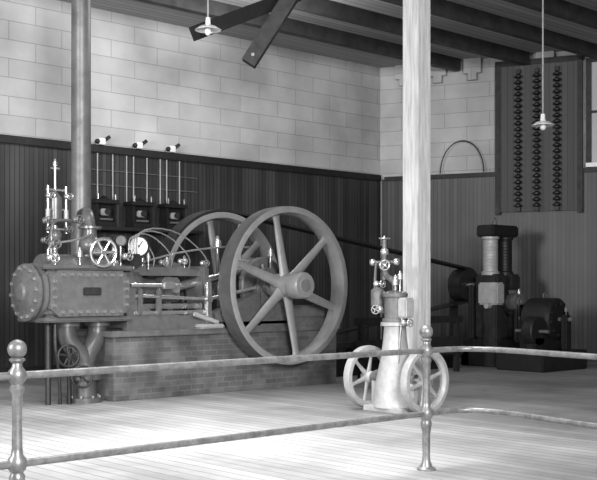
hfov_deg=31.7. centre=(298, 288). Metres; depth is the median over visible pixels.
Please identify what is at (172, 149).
switch
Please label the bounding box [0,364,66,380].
baseboard
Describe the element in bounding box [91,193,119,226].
instrument
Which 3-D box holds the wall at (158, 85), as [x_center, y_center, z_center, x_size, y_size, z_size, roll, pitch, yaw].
[-5.536,-1.650,15.994,19.550,6.180,0.300,0,0,-43]
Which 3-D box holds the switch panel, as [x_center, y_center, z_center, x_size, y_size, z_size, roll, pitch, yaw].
[4.789,-3.065,21.002,1.740,3.110,0.203,0,0,24]
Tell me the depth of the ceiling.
18.89 m
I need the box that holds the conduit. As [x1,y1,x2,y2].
[91,153,196,223]
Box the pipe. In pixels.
[71,0,90,394]
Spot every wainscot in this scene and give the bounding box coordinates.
[0,143,380,367]
[382,172,596,361]
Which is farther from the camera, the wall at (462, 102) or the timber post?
the wall at (462, 102)
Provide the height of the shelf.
0.780 m
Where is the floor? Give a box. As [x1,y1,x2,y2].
[0,359,596,479]
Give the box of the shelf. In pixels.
[97,226,203,266]
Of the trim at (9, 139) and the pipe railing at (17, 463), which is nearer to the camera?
the pipe railing at (17, 463)
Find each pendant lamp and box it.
[195,0,220,35]
[532,0,553,129]
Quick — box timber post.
[403,0,429,404]
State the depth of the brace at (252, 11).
14.70 m
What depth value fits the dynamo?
19.61 m
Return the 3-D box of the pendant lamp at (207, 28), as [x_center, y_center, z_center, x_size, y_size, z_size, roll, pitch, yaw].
[-1.181,-4.023,13.699,0.340,1.434,0.340,0,0,-43]
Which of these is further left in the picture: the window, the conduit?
the conduit
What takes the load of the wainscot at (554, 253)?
attached to the wall at (462, 102)
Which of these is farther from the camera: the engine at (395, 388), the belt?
the belt
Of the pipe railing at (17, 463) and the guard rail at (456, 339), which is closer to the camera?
the pipe railing at (17, 463)
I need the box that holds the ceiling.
[58,0,596,67]
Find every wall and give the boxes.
[0,0,379,174]
[380,51,589,338]
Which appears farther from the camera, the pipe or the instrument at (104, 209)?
the instrument at (104, 209)
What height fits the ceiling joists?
0.240 m
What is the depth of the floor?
10.32 m
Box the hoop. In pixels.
[440,140,484,173]
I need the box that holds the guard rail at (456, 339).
[353,315,462,378]
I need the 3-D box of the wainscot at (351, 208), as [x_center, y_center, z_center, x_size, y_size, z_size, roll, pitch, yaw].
[-5.432,-0.450,15.858,19.520,3.780,0.039,0,0,-43]
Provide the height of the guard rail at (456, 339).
0.980 m
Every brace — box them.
[188,0,301,40]
[242,0,298,68]
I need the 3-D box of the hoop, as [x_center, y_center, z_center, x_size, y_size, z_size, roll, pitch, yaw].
[3.373,-2.736,21.658,0.944,0.673,0.024,0,0,24]
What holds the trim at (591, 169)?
attached to the wall at (462, 102)
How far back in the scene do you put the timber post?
12.80 m
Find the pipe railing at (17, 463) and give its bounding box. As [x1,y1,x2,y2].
[0,325,596,479]
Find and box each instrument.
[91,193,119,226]
[124,196,154,227]
[157,198,187,228]
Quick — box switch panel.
[495,55,582,214]
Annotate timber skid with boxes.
[336,341,452,376]
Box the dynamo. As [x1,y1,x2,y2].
[448,217,524,367]
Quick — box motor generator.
[496,292,586,372]
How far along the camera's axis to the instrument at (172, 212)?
18.42 m
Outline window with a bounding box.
[586,58,596,167]
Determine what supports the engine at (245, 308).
on the floor
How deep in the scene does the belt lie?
17.16 m
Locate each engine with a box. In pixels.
[9,159,347,404]
[343,236,448,413]
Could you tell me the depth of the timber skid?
17.47 m
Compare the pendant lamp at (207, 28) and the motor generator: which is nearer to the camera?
the pendant lamp at (207, 28)
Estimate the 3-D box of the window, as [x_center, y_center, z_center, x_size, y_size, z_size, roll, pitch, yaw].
[6.641,-3.470,20.269,2.120,2.140,0.121,0,0,24]
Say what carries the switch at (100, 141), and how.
attached to the wall at (158, 85)
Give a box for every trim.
[0,134,380,180]
[384,167,596,180]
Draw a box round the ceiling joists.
[134,0,596,71]
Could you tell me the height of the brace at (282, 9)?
1.757 m
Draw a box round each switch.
[95,135,110,144]
[133,140,147,148]
[166,143,180,152]
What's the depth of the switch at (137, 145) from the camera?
18.16 m
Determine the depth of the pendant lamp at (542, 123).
14.99 m
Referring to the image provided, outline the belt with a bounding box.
[152,209,476,334]

